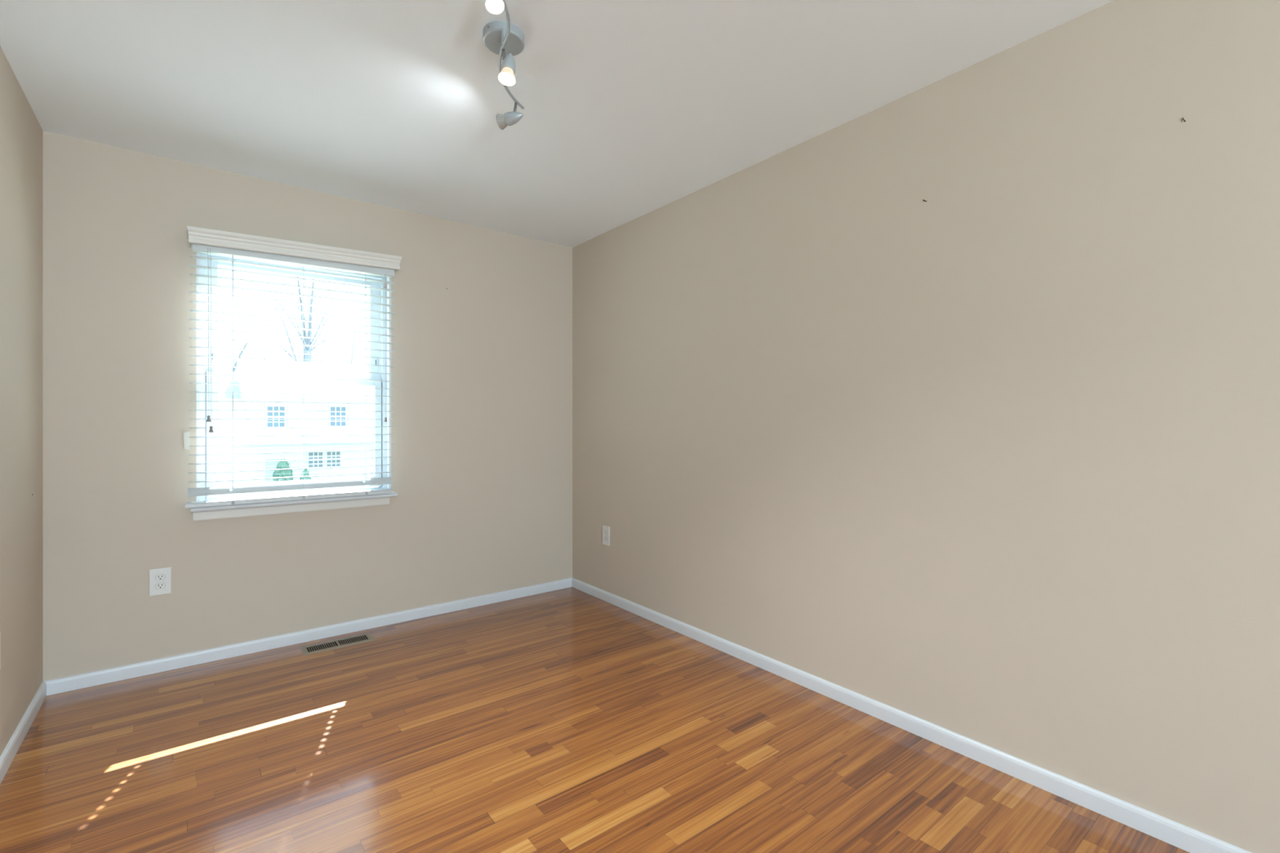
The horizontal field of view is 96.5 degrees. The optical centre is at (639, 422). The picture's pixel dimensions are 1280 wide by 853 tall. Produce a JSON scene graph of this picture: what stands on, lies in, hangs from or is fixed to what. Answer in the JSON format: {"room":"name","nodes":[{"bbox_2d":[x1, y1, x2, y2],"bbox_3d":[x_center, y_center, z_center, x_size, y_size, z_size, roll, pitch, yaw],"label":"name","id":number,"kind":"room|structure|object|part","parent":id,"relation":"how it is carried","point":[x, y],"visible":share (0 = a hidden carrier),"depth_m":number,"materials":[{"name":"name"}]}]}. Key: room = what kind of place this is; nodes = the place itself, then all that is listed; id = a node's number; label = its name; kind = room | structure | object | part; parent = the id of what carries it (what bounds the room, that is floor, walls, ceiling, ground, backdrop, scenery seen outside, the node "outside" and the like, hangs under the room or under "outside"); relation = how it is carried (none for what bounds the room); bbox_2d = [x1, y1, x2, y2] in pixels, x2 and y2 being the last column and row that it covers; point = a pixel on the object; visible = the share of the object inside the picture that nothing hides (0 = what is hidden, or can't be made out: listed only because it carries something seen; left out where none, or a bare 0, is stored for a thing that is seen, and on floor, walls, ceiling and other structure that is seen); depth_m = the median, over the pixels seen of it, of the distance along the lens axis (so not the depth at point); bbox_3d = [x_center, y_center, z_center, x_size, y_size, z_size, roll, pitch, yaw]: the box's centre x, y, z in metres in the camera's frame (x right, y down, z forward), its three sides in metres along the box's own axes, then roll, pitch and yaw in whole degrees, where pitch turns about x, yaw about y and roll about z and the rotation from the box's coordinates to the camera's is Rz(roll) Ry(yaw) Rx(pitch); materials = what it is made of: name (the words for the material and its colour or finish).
{"room":"empty bedroom","nodes":[
{"label":"empty bedroom","id":0,"kind":"room"},
{"bbox_2d":[0,46,43,755],"bbox_3d":[-0.510,-0.040,-0.285,0.160,2.440,6.885,0,0,-38],"label":"wall","id":1,"kind":"structure","parent":0,"point":[21,134],"depth_m":2.13,"materials":[{"name":"beige paint"}]},
{"bbox_2d":[0,631,0,669],"bbox_3d":[-2.096,0.756,1.862,0.008,0.124,0.079,0,0,-38],"label":"wall outlet","id":2,"kind":"object","parent":1,"relation":"attached to","point":[0,632],"visible":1,"depth_m":1.89,"materials":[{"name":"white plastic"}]},
{"bbox_2d":[0,681,46,784],"bbox_3d":[-0.443,1.149,-0.231,0.013,0.062,6.885,0,0,-38],"label":"baseboard","id":3,"kind":"structure","parent":1,"relation":"attached to","point":[8,754],"depth_m":2.11,"materials":[{"name":"white paint"}]},
{"bbox_2d":[43,130,572,680],"bbox_3d":[-1.582,-0.040,3.356,2.984,2.440,0.160,0,0,-38],"label":"wall","id":4,"kind":"structure","parent":0,"point":[482,379],"depth_m":2.92,"materials":[{"name":"beige paint"}]},
{"bbox_2d":[149,567,171,595],"bbox_3d":[-2.271,0.753,2.706,0.079,0.124,0.008,0,0,-38],"label":"wall outlet","id":5,"kind":"object","parent":4,"relation":"attached to","point":[160,580],"visible":1,"depth_m":2.70,"materials":[{"name":"white plastic"}]},
{"bbox_2d":[155,582,165,589],"bbox_3d":[-2.270,0.774,2.705,0.037,0.029,0.001,0,0,-38],"label":"receptacle","id":6,"kind":"object","parent":5,"relation":"attached to","point":[157,585],"depth_m":2.70,"materials":[{"name":"white plastic"}]},
{"bbox_2d":[155,573,165,581],"bbox_3d":[-2.270,0.733,2.705,0.037,0.029,0.001,0,0,-38],"label":"receptacle","id":7,"kind":"object","parent":5,"relation":"attached to","point":[158,577],"depth_m":2.70,"materials":[{"name":"white plastic"}]},
{"bbox_2d":[182,431,190,449],"bbox_3d":[-2.196,0.089,2.768,0.026,0.090,0.004,0,0,-38],"label":"wall bracket","id":8,"kind":"object","parent":4,"relation":"attached to","point":[186,439],"visible":1,"depth_m":2.77,"materials":[{"name":"beige plastic"}]},
{"bbox_2d":[190,252,397,521],"bbox_3d":[-1.835,-0.201,3.092,0.939,1.362,0.222,0,0,-38],"label":"window","id":9,"kind":"structure","parent":4,"relation":"in","point":[201,513],"depth_m":3.03,"materials":[{"name":"white paint"}]},
{"bbox_2d":[184,226,401,508],"bbox_3d":[-1.782,-0.273,3.020,0.974,1.355,0.118,0,0,-38],"label":"window blind","id":10,"kind":"object","parent":9,"relation":"attached to","point":[207,241],"visible":1,"depth_m":2.97,"materials":[{"name":"white plastic"}]},
{"bbox_3d":[-2.074,-0.437,2.746,0.015,0.807,0.004,0,0,43],"label":"pull cord","id":11,"kind":"part","parent":10,"relation":"part of","materials":[{"name":"white fabric"}]},
{"bbox_3d":[-2.067,-0.411,2.752,0.015,0.858,0.004,0,0,43],"label":"pull cord","id":12,"kind":"part","parent":10,"relation":"part of","materials":[{"name":"white fabric"}]},
{"bbox_3d":[-2.013,-0.220,2.825,0.001,1.220,0.055,0,0,-38],"label":"ladder cord","id":13,"kind":"part","parent":10,"relation":"part of","materials":[{"name":"white fabric"}]},
{"bbox_3d":[-1.796,0.396,2.994,0.920,0.018,0.052,0,0,-38],"label":"rail","id":14,"kind":"part","parent":10,"relation":"part of","materials":[{"name":"white plastic"}]},
{"bbox_3d":[-1.775,-0.220,3.013,0.001,1.220,0.001,0,0,-38],"label":"lift cord","id":15,"kind":"part","parent":10,"relation":"part of","materials":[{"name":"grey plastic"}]},
{"bbox_3d":[-1.775,-0.220,3.013,0.001,1.220,0.055,0,0,-38],"label":"ladder cord","id":16,"kind":"part","parent":10,"relation":"part of","materials":[{"name":"white fabric"}]},
{"bbox_3d":[-1.444,-0.434,3.243,0.002,0.812,0.015,0,0,-38],"label":"tilt cord","id":17,"kind":"part","parent":10,"relation":"part of","materials":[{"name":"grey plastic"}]},
{"bbox_3d":[-1.878,-0.532,3.153,0.823,0.634,0.028,0,0,-38],"label":"sash","id":18,"kind":"part","parent":9,"relation":"part of","materials":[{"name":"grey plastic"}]},
{"bbox_3d":[-1.854,0.059,3.123,0.823,0.631,0.028,0,0,-38],"label":"sash","id":19,"kind":"part","parent":9,"relation":"part of","materials":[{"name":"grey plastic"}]},
{"bbox_2d":[43,577,572,695],"bbox_3d":[-1.529,1.149,3.288,2.664,0.062,0.013,0,0,-38],"label":"baseboard","id":20,"kind":"structure","parent":4,"relation":"attached to","point":[68,683],"depth_m":2.99,"materials":[{"name":"white paint"}]},
{"bbox_2d":[0,0,1113,247],"bbox_3d":[0.599,-1.320,0.590,2.984,0.120,7.205,0,0,-38],"label":"ceiling","id":21,"kind":"structure","parent":0,"point":[633,108],"depth_m":2.14,"materials":[{"name":"white paint"}]},
{"bbox_2d":[482,0,524,129],"bbox_3d":[-0.439,-1.157,1.839,0.132,0.206,0.624,0,0,-12],"label":"ceiling spotlight","id":22,"kind":"object","parent":21,"relation":"attached to","point":[505,39],"visible":1,"depth_m":1.81,"materials":[{"name":"silver metal"}]},
{"bbox_3d":[-0.427,-1.207,1.791,0.016,0.050,0.016,0,0,-38],"label":"stem","id":23,"kind":"part","parent":22,"relation":"part of","materials":[{"name":"silver metal"}]},
{"bbox_3d":[-0.436,-1.185,1.861,0.066,0.010,0.590,0,0,-6],"label":"rail","id":24,"kind":"part","parent":22,"relation":"part of","materials":[{"name":"silver metal"}]},
{"bbox_2d":[0,586,1189,852],"bbox_3d":[0.599,1.255,0.590,2.984,0.150,7.205,0,0,-38],"label":"floor","id":25,"kind":"structure","parent":0,"point":[567,720],"depth_m":1.98,"materials":[{"name":"brown wood"}]},
{"bbox_2d":[300,632,374,655],"bbox_3d":[-1.607,1.176,3.046,0.336,0.008,0.138,0,0,-38],"label":"floor vent","id":26,"kind":"object","parent":25,"relation":"in","point":[365,637],"visible":1,"depth_m":3.04,"materials":[{"name":"beige metal"}]},
{"bbox_2d":[572,0,1279,852],"bbox_3d":[1.707,-0.040,1.464,0.160,2.440,6.885,0,0,-38],"label":"wall","id":27,"kind":"structure","parent":0,"point":[992,460],"depth_m":1.95,"materials":[{"name":"beige paint"}]},
{"bbox_2d":[602,525,609,546],"bbox_3d":[-0.225,0.748,3.779,0.008,0.124,0.079,0,0,-38],"label":"wall outlet","id":28,"kind":"object","parent":27,"relation":"attached to","point":[606,530],"visible":1,"depth_m":3.77,"materials":[{"name":"white plastic"}]},
{"bbox_2d":[572,577,1251,852],"bbox_3d":[1.639,1.149,1.410,0.013,0.062,6.885,0,0,-38],"label":"baseboard","id":29,"kind":"structure","parent":27,"relation":"attached to","point":[1186,838],"depth_m":2.01,"materials":[{"name":"white paint"}]},
{"label":"outside","id":30,"kind":"structure","parent":0,"visible":0},
{"bbox_3d":[-23.736,4.430,54.338,150.000,0.300,105.265,0,0,-38],"label":"ground","id":31,"kind":"structure","parent":30,"visible":0},
{"bbox_2d":[217,303,288,372],"bbox_3d":[-28.696,-2.299,41.759,4.030,13.160,5.390,0,0,31],"label":"bare tree","id":32,"kind":"object","parent":31,"relation":"on","point":[241,343],"visible":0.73,"depth_m":41.26,"materials":[{"name":"grey plant"}]},
{"bbox_2d":[272,458,293,481],"bbox_3d":[-16.413,3.065,26.284,0.907,2.797,0.922,0,0,-1],"label":"shrub","id":33,"kind":"object","parent":31,"relation":"on","point":[281,464],"visible":0.28,"depth_m":26.10,"materials":[{"name":"green plant"}]},
{"bbox_2d":[218,359,373,484],"bbox_3d":[-14.517,0.430,34.971,20.100,7.700,9.900,0,0,-38],"label":"house","id":34,"kind":"structure","parent":31,"relation":"on","point":[240,362],"depth_m":28.74,"materials":[{"name":"white"}]},
{"bbox_2d":[253,405,264,428],"bbox_3d":[-18.339,-0.270,27.519,0.430,1.100,0.070,0,0,-38],"label":"shutter","id":35,"kind":"object","parent":34,"relation":"hanging from","point":[257,415],"depth_m":27.49,"materials":[{"name":"grey"}]},
{"bbox_3d":[-17.823,2.930,27.939,0.800,2.300,0.050,0,0,-38],"label":"door","id":36,"kind":"part","parent":34,"relation":"part of","materials":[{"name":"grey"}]},
{"bbox_3d":[-17.779,-0.270,27.923,0.710,1.000,0.030,0,0,-38],"label":"pane","id":37,"kind":"part","parent":34,"relation":"part of","materials":[{"name":"blue glass"}]},
{"bbox_2d":[287,405,297,426],"bbox_3d":[-17.255,-0.270,28.374,0.430,1.100,0.070,0,0,-38],"label":"shutter","id":38,"kind":"object","parent":34,"relation":"hanging from","point":[291,415],"depth_m":28.34,"materials":[{"name":"grey"}]},
{"bbox_3d":[-16.440,1.900,28.979,0.620,0.760,0.030,0,0,-38],"label":"pane","id":39,"kind":"part","parent":34,"relation":"part of","materials":[{"name":"blue"}]},
{"bbox_2d":[318,405,328,426],"bbox_3d":[-16.195,-0.310,29.209,0.430,1.080,0.070,0,0,-38],"label":"shutter","id":40,"kind":"object","parent":34,"relation":"hanging from","point":[322,415],"depth_m":29.18,"materials":[{"name":"grey"}]},
{"bbox_3d":[-15.804,1.900,29.480,0.600,0.760,0.030,0,0,-38],"label":"pane","id":41,"kind":"part","parent":34,"relation":"part of","materials":[{"name":"blue"}]},
{"bbox_3d":[-15.639,-0.310,29.610,0.700,0.980,0.030,0,0,-38],"label":"pane","id":42,"kind":"part","parent":34,"relation":"part of","materials":[{"name":"blue glass"}]},
{"bbox_2d":[347,406,356,426],"bbox_3d":[-15.119,-0.310,30.058,0.430,1.080,0.070,0,0,-38],"label":"shutter","id":43,"kind":"object","parent":34,"relation":"hanging from","point":[351,415],"depth_m":30.02,"materials":[{"name":"grey"}]},
{"bbox_2d":[257,272,338,361],"bbox_3d":[-23.709,-5.245,40.420,5.556,19.051,8.436,0,0,-34],"label":"bare tree","id":44,"kind":"object","parent":31,"relation":"on","point":[308,341],"visible":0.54,"depth_m":40.14,"materials":[{"name":"grey plant"}]},
{"bbox_2d":[299,468,311,479],"bbox_3d":[-15.602,3.242,26.657,0.577,2.274,0.562,0,0,-9],"label":"shrub","id":45,"kind":"object","parent":31,"relation":"on","point":[306,472],"visible":0.1,"depth_m":26.57,"materials":[{"name":"green plant"}]}
]}

